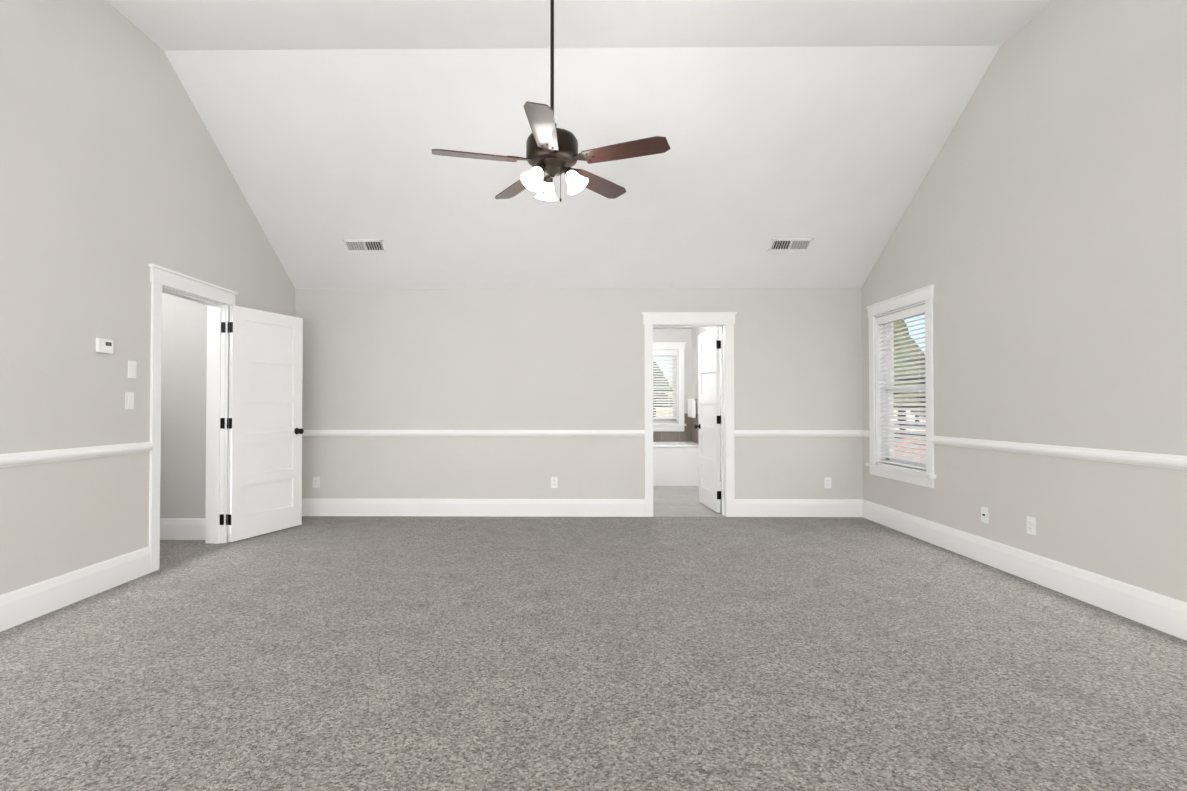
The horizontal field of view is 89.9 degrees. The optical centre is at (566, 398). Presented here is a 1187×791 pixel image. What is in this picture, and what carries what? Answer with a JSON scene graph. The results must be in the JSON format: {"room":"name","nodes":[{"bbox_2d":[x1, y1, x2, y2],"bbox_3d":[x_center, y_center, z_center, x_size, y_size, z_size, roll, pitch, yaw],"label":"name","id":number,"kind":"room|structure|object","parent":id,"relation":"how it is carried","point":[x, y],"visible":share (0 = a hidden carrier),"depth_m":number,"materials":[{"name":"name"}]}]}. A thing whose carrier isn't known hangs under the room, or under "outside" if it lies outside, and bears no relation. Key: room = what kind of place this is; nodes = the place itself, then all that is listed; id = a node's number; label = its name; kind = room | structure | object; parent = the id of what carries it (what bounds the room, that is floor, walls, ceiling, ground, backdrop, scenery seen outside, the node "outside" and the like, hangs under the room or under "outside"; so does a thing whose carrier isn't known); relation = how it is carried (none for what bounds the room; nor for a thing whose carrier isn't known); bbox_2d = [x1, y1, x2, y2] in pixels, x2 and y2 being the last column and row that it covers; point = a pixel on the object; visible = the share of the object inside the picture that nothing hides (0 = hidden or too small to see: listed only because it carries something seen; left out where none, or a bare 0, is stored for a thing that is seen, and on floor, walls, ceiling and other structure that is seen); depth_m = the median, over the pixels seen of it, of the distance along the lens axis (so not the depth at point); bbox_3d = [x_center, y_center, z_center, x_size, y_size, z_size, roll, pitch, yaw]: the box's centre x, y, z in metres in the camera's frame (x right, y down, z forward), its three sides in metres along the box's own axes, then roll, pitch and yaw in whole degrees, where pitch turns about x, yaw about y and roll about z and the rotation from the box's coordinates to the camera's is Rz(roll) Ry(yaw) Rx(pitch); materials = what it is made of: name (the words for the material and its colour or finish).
{"room":"empty bedroom","nodes":[
{"label":"empty bedroom","id":0,"kind":"room"},
{"bbox_2d":[0,0,294,594],"bbox_3d":[-3.044,-0.684,2.309,0.160,3.770,8.480,0,-1,1],"label":"wall","id":1,"kind":"structure","parent":0,"point":[116,178],"depth_m":3.67,"materials":[{"name":"paint"}]},
{"bbox_2d":[0,546,150,631],"bbox_3d":[-2.967,1.092,1.206,0.016,0.186,5.946,0,-1,1],"label":"baseboard","id":2,"kind":"structure","parent":1,"relation":"attached to","point":[19,606],"depth_m":3.51,"materials":[{"name":"paint"}]},
{"bbox_2d":[0,442,152,467],"bbox_3d":[-2.961,0.298,1.217,0.027,0.070,5.946,0,-1,1],"label":"trim","id":3,"kind":"structure","parent":1,"relation":"attached to","point":[45,456],"depth_m":3.51,"materials":[{"name":"paint"}]},
{"bbox_2d":[96,338,112,353],"bbox_3d":[-2.937,-0.334,3.773,0.026,0.088,0.112,0,-1,1],"label":"thermostat","id":4,"kind":"object","parent":1,"relation":"attached to","point":[104,345],"visible":0.96,"depth_m":3.76,"materials":[{"name":"white plastic"}]},
{"bbox_2d":[125,392,133,408],"bbox_3d":[-2.942,0.015,3.998,0.012,0.116,0.072,0,-1,1],"label":"light switch","id":5,"kind":"object","parent":1,"relation":"attached to","point":[129,400],"visible":1,"depth_m":3.99,"materials":[{"name":"white plastic"}]},
{"bbox_2d":[128,361,136,377],"bbox_3d":[-2.942,-0.195,4.021,0.012,0.116,0.072,0,-1,1],"label":"light switch","id":6,"kind":"object","parent":1,"relation":"attached to","point":[132,365],"visible":1,"depth_m":4.01,"materials":[{"name":"white plastic"}]},
{"bbox_2d":[220,305,303,541],"bbox_3d":[-2.766,0.218,5.467,0.407,2.030,0.776,0,-1,1],"label":"door","id":7,"kind":"structure","parent":1,"relation":"in","point":[266,430],"depth_m":5.41,"materials":[{"name":"paint"}]},
{"bbox_2d":[160,540,204,559],"bbox_3d":[-3.939,1.279,4.320,1.670,0.100,2.140,0,-1,1],"label":"floor","id":8,"kind":"structure","parent":0,"point":[168,548],"depth_m":4.96,"materials":[{"name":"carpet"}]},
{"bbox_2d":[160,293,206,517],"bbox_3d":[-3.840,0.023,5.327,1.490,2.440,0.160,0,-1,1],"label":"wall","id":9,"kind":"structure","parent":0,"point":[183,414],"depth_m":5.22,"materials":[{"name":"paint"}]},
{"bbox_2d":[160,518,204,539],"bbox_3d":[-3.851,1.149,5.223,1.510,0.186,0.016,0,-1,1],"label":"baseboard","id":10,"kind":"structure","parent":9,"relation":"attached to","point":[170,528],"depth_m":5.21,"materials":[{"name":"paint"}]},
{"bbox_2d":[295,288,862,498],"bbox_3d":[0.111,0.039,6.428,6.390,2.440,0.160,0,-1,1],"label":"wall","id":11,"kind":"structure","parent":0,"point":[488,359],"depth_m":6.35,"materials":[{"name":"paint"}]},
{"bbox_2d":[313,477,319,487],"bbox_3d":[-2.684,0.898,6.359,0.072,0.116,0.009,0,-1,1],"label":"electrical outlet","id":12,"kind":"object","parent":11,"relation":"attached to","point":[316,482],"visible":1,"depth_m":6.36,"materials":[{"name":"white plastic"}]},
{"bbox_2d":[302,498,644,516],"bbox_3d":[-1.048,1.165,6.336,3.754,0.186,0.016,0,-1,1],"label":"baseboard","id":13,"kind":"structure","parent":11,"relation":"attached to","point":[310,507],"depth_m":6.33,"materials":[{"name":"paint"}]},
{"bbox_2d":[302,430,644,436],"bbox_3d":[-1.048,0.371,6.341,3.754,0.070,0.027,0,-1,1],"label":"trim","id":14,"kind":"structure","parent":11,"relation":"attached to","point":[601,433],"depth_m":6.33,"materials":[{"name":"paint"}]},
{"bbox_2d":[551,477,557,487],"bbox_3d":[-0.135,0.898,6.334,0.072,0.116,0.009,0,-1,1],"label":"electrical outlet","id":15,"kind":"object","parent":11,"relation":"attached to","point":[554,482],"visible":1,"depth_m":6.33,"materials":[{"name":"white plastic"}]},
{"bbox_2d":[694,327,720,512],"bbox_3d":[1.628,0.238,6.859,0.171,2.030,0.810,0,-1,1],"label":"bathroom door","id":16,"kind":"structure","parent":11,"relation":"in","point":[709,416],"depth_m":6.82,"materials":[{"name":"paint"}]},
{"bbox_2d":[735,499,859,516],"bbox_3d":[2.448,1.164,6.302,1.333,0.186,0.016,0,-1,1],"label":"baseboard","id":17,"kind":"structure","parent":11,"relation":"attached to","point":[743,507],"depth_m":6.29,"materials":[{"name":"paint"}]},
{"bbox_2d":[734,430,867,436],"bbox_3d":[2.463,0.370,6.307,1.363,0.070,0.027,0,-1,1],"label":"trim","id":18,"kind":"structure","parent":11,"relation":"attached to","point":[737,433],"depth_m":6.30,"materials":[{"name":"paint"}]},
{"bbox_2d":[824,477,830,487],"bbox_3d":[2.775,0.897,6.306,0.072,0.116,0.009,0,-1,1],"label":"electrical outlet","id":19,"kind":"object","parent":11,"relation":"attached to","point":[827,482],"visible":1,"depth_m":6.30,"materials":[{"name":"white plastic"}]},
{"bbox_2d":[106,0,1053,50],"bbox_3d":[0.060,-2.645,1.186,6.390,0.120,6.240,0,-1,1],"label":"ceiling","id":20,"kind":"structure","parent":0,"point":[166,25],"depth_m":4.03,"materials":[{"name":"paint"}]},
{"bbox_2d":[432,0,669,201],"bbox_3d":[-0.094,-1.827,3.356,1.300,1.455,1.266,0,-1,1],"label":"ceiling fan","id":21,"kind":"object","parent":20,"relation":"hanging from","point":[551,150],"visible":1,"depth_m":3.30,"materials":[{"name":"brown wood"}]},
{"bbox_2d":[164,46,999,288],"bbox_3d":[0.101,-1.863,5.440,6.390,1.604,2.290,0,-1,1],"label":"ceiling","id":22,"kind":"structure","parent":0,"point":[833,152],"depth_m":5.04,"materials":[{"name":"paint"}]},
{"bbox_2d":[342,239,386,251],"bbox_3d":[-1.999,-1.510,5.878,0.400,0.095,0.141,0,-1,1],"label":"ceiling vent","id":23,"kind":"object","parent":22,"relation":"in","point":[364,245],"visible":1,"depth_m":5.87,"materials":[{"name":"white plastic"}]},
{"bbox_2d":[768,238,813,250],"bbox_3d":[2.200,-1.511,5.837,0.400,0.095,0.141,0,-1,1],"label":"ceiling vent","id":24,"kind":"object","parent":22,"relation":"in","point":[790,244],"visible":1,"depth_m":5.83,"materials":[{"name":"white plastic"}]},
{"bbox_2d":[0,516,1186,790],"bbox_3d":[0.070,1.249,2.171,6.390,0.100,8.320,0,-1,1],"label":"floor carpet","id":25,"kind":"object","parent":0,"point":[540,654],"visible":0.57,"depth_m":2.64,"materials":[{"name":"grey carpet"}]},
{"bbox_2d":[653,329,690,431],"bbox_3d":[1.144,0.086,9.758,1.770,2.440,0.160,0,-1,1],"label":"wall","id":26,"kind":"structure","parent":0,"point":[689,337],"depth_m":9.68,"materials":[{"name":"paint"}]},
{"bbox_2d":[653,342,685,430],"bbox_3d":[1.378,-0.191,9.734,1.120,1.445,0.212,0,-1,1],"label":"bathroom window","id":27,"kind":"structure","parent":26,"relation":"in","point":[674,392],"depth_m":9.69,"materials":[{"name":"white plastic"}]},
{"bbox_2d":[653,413,689,441],"bbox_3d":[1.138,0.473,9.671,1.800,0.456,0.004,0,-1,1],"label":"tile backsplash","id":28,"kind":"structure","parent":26,"relation":"attached to","point":[689,433],"depth_m":9.66,"materials":[{"name":"tile"}]},
{"bbox_2d":[653,327,693,328],"bbox_3d":[1.123,-1.206,8.186,2.120,0.100,3.340,0,-1,1],"label":"ceiling","id":29,"kind":"structure","parent":0,"point":[673,327],"depth_m":9.51,"materials":[{"name":"paint"}]},
{"bbox_2d":[653,486,724,516],"bbox_3d":[1.122,1.332,8.070,2.120,0.100,3.500,0,-1,1],"label":"floor","id":30,"kind":"structure","parent":0,"point":[675,501],"depth_m":7.17,"materials":[{"name":"tile"}]},
{"bbox_2d":[653,442,698,485],"bbox_3d":[1.133,0.927,9.182,1.788,0.741,0.956,0,-1,1],"label":"bathtub","id":31,"kind":"object","parent":30,"relation":"on","point":[675,463],"visible":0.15,"depth_m":8.71,"materials":[{"name":"white ceramic"}]},
{"bbox_2d":[691,327,720,481],"bbox_3d":[2.103,0.063,8.159,0.160,2.440,3.340,0,-1,1],"label":"wall","id":32,"kind":"structure","parent":0,"point":[695,331],"depth_m":9.31,"materials":[{"name":"paint"}]},
{"bbox_2d":[688,399,697,417],"bbox_3d":[1.993,0.153,9.399,0.085,0.295,0.476,0,-1,1],"label":"hanging towel","id":33,"kind":"object","parent":32,"relation":"attached to","point":[691,408],"visible":1,"depth_m":9.21,"materials":[{"name":"white fabric"}]},
{"bbox_2d":[690,414,698,442],"bbox_3d":[2.017,0.465,9.104,0.030,0.456,1.080,0,-1,1],"label":"tile backsplash","id":34,"kind":"structure","parent":32,"relation":"attached to","point":[694,437],"depth_m":9.44,"materials":[{"name":"tile"}]},
{"bbox_2d":[861,0,1186,601],"bbox_3d":[3.186,-0.685,2.248,0.160,3.770,8.480,0,-1,1],"label":"wall","id":35,"kind":"structure","parent":0,"point":[1038,239],"depth_m":3.72,"materials":[{"name":"paint"}]},
{"bbox_2d":[865,285,935,487],"bbox_3d":[3.192,-0.094,5.600,0.212,1.735,1.120,0,-1,1],"label":"window","id":36,"kind":"structure","parent":35,"relation":"in","point":[878,420],"depth_m":5.71,"materials":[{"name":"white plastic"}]},
{"bbox_2d":[876,304,925,469],"bbox_3d":[3.171,-0.097,5.600,0.074,1.456,0.840,0,-1,1],"label":"window blinds","id":37,"kind":"object","parent":36,"relation":"attached to","point":[919,310],"visible":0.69,"depth_m":5.60,"materials":[{"name":"white plastic"}]},
{"bbox_2d":[981,507,988,523],"bbox_3d":[3.118,0.871,4.437,0.018,0.116,0.072,0,-1,1],"label":"electrical outlet","id":38,"kind":"object","parent":35,"relation":"attached to","point":[984,515],"visible":1,"depth_m":4.43,"materials":[{"name":"white plastic"}]},
{"bbox_2d":[860,499,1186,640],"bbox_3d":[3.098,1.107,2.224,0.016,0.186,8.160,0,-1,1],"label":"baseboard","id":39,"kind":"structure","parent":35,"relation":"attached to","point":[1163,613],"depth_m":3.80,"materials":[{"name":"paint"}]},
{"bbox_2d":[1027,516,1035,534],"bbox_3d":[3.118,0.855,3.987,0.009,0.116,0.072,0,-1,1],"label":"electrical outlet","id":40,"kind":"object","parent":35,"relation":"attached to","point":[1031,525],"visible":1,"depth_m":3.98,"materials":[{"name":"white plastic"}]},
{"bbox_2d":[931,436,1186,469],"bbox_3d":[3.086,0.304,1.608,0.027,0.070,6.906,0,-1,1],"label":"trim","id":41,"kind":"structure","parent":35,"relation":"attached to","point":[1104,455],"depth_m":3.62,"materials":[{"name":"paint"}]},
{"label":"outside","id":42,"kind":"structure","parent":0,"visible":0},
{"bbox_2d":[894,431,925,459],"bbox_3d":[15.184,2.076,24.616,150.000,0.120,170.000,0,-1,1],"label":"ground","id":43,"kind":"structure","parent":42,"point":[910,443],"depth_m":26.30,"materials":[{"name":"soil"}]},
{"bbox_2d":[653,362,672,416],"bbox_3d":[6.657,-0.579,44.891,3.516,5.762,3.358,0,-1,1],"label":"tree","id":44,"kind":"object","parent":43,"relation":"on","point":[660,390],"depth_m":43.87,"materials":[{"name":"green plant"}]},
{"bbox_2d":[658,416,925,430],"bbox_3d":[30.679,2.720,75.463,120.000,0.030,68.000,0,-1,1],"label":"driveway","id":45,"kind":"structure","parent":43,"relation":"on","point":[894,424],"depth_m":55.11,"materials":[{"name":"grey concrete"}]},
{"bbox_2d":[894,320,923,420],"bbox_3d":[27.361,-2.558,48.134,3.045,9.813,3.154,0,-1,1],"label":"tree","id":46,"kind":"object","parent":43,"relation":"on","point":[899,331],"depth_m":47.88,"materials":[{"name":"green plant"}]},
{"bbox_2d":[894,341,924,434],"bbox_3d":[19.604,-0.635,33.331,4.385,5.547,4.453,0,-1,1],"label":"tree","id":47,"kind":"object","parent":43,"relation":"on","point":[908,356],"depth_m":32.83,"materials":[{"name":"green plant"}]},
{"bbox_2d":[910,392,925,416],"bbox_3d":[16.626,-0.118,24.941,3.869,4.278,3.929,0,-1,1],"label":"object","id":48,"kind":"object","parent":43,"relation":"on","point":[920,401],"depth_m":25.13,"materials":[{"name":"green plant"}]}
]}

